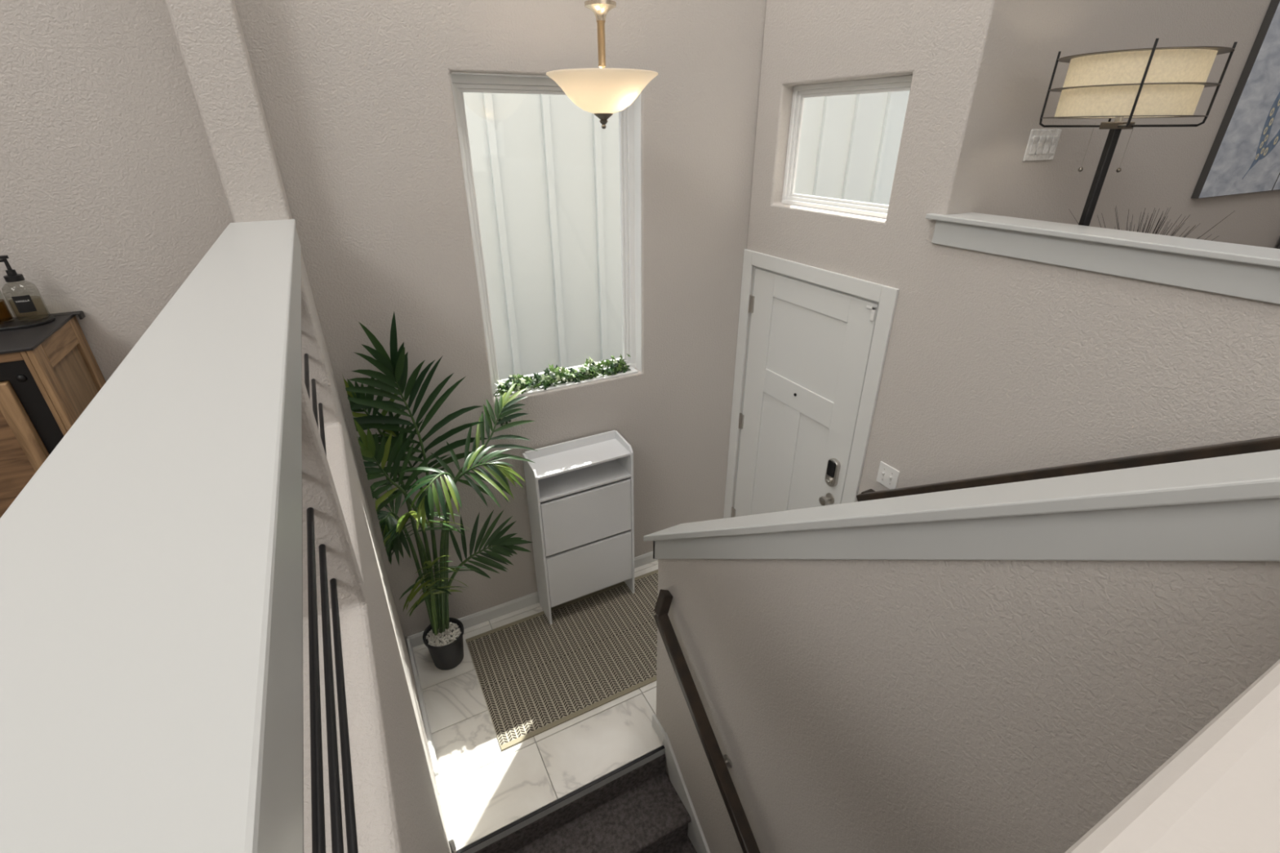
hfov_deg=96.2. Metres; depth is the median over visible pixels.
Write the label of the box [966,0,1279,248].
wall
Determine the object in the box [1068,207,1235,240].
potted grass
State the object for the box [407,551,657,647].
baseboard
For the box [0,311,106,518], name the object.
base cabinet
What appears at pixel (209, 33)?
wall pier
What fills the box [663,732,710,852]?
trim
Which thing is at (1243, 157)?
wall art
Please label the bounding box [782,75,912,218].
window
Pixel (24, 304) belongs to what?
pump bottle
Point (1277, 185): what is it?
wall art
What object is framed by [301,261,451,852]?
wall
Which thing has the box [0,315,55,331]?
tray
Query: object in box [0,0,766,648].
wall
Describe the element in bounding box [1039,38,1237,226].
floor lamp
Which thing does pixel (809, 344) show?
door
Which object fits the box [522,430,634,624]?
cabinet
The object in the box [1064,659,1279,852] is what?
wall
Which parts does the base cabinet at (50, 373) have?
rail, door, rail, panel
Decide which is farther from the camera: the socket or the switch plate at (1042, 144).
the switch plate at (1042, 144)
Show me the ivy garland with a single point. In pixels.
(522, 382)
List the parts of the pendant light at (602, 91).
stem, lamp shade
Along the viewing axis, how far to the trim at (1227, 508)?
0.95 m
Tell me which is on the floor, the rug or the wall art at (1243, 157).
the rug
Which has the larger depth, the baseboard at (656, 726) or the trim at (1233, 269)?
the baseboard at (656, 726)
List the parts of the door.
rail, rail, knob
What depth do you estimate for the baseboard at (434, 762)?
2.78 m
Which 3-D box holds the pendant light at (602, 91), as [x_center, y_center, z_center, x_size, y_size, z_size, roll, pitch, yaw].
[-0.141,-2.975,1.184,0.400,4.193,0.400,0,27,1]
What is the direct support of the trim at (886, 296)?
attached to the wall at (994, 364)
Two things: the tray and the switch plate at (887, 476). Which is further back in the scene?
the switch plate at (887, 476)
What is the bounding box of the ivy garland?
[493,353,631,426]
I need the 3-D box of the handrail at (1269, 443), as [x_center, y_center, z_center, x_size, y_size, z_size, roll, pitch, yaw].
[1.554,0.135,1.948,0.095,1.337,1.785,-14,30,-24]
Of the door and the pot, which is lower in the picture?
the pot
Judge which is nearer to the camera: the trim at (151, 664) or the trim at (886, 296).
the trim at (151, 664)
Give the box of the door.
[730,267,878,517]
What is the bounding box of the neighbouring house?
[462,90,910,380]
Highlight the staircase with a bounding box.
[456,745,697,852]
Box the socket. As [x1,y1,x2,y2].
[1114,116,1124,121]
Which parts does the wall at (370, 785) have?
railing rod, railing rod, railing rod, railing rod, railing rod, railing rod, railing rod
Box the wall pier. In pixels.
[164,0,390,585]
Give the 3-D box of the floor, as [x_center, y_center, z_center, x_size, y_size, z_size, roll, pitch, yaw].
[-0.088,1.444,3.482,2.302,0.245,1.254,-14,30,-24]
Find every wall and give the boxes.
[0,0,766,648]
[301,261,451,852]
[656,559,1279,852]
[732,0,1279,506]
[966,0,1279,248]
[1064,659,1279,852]
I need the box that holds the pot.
[422,617,463,670]
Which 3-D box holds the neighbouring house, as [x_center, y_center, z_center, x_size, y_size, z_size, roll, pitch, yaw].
[-0.364,-2.441,5.987,8.623,5.260,3.060,-14,30,-24]
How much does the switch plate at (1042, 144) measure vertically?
0.115 m
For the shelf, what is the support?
attached to the cabinet at (580, 491)
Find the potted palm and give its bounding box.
[342,311,536,670]
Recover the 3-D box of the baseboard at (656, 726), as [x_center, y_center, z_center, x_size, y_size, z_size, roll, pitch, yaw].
[0.097,1.544,2.923,0.016,0.088,0.121,-14,30,-24]
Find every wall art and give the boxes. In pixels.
[1191,0,1279,198]
[1271,173,1279,191]
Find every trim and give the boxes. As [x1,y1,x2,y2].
[0,218,302,852]
[643,449,1279,561]
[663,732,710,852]
[723,248,899,518]
[925,212,1279,304]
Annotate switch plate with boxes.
[875,461,899,489]
[1022,128,1062,160]
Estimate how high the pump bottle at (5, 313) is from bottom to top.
0.216 m
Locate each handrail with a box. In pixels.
[653,589,759,852]
[856,435,1279,502]
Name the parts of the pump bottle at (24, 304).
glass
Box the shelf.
[537,459,631,502]
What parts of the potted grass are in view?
blade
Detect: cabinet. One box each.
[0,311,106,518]
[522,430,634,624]
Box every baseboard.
[406,638,456,851]
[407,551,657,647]
[652,714,665,745]
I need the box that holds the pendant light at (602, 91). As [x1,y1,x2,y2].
[546,0,657,128]
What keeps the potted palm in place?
on the floor
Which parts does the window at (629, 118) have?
sill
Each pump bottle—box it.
[0,255,50,320]
[0,291,14,322]
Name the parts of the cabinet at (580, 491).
panel, panel, drawer, drawer, panel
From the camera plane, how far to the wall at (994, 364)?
2.22 m
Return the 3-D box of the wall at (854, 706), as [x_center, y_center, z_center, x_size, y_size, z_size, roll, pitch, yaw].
[0.545,1.464,2.076,0.113,3.893,1.780,-14,30,-24]
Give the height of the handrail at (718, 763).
1.359 m
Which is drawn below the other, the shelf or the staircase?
the staircase
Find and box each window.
[450,71,641,399]
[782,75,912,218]
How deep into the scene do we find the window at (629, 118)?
2.95 m
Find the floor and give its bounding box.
[407,560,666,852]
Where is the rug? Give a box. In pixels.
[465,569,657,751]

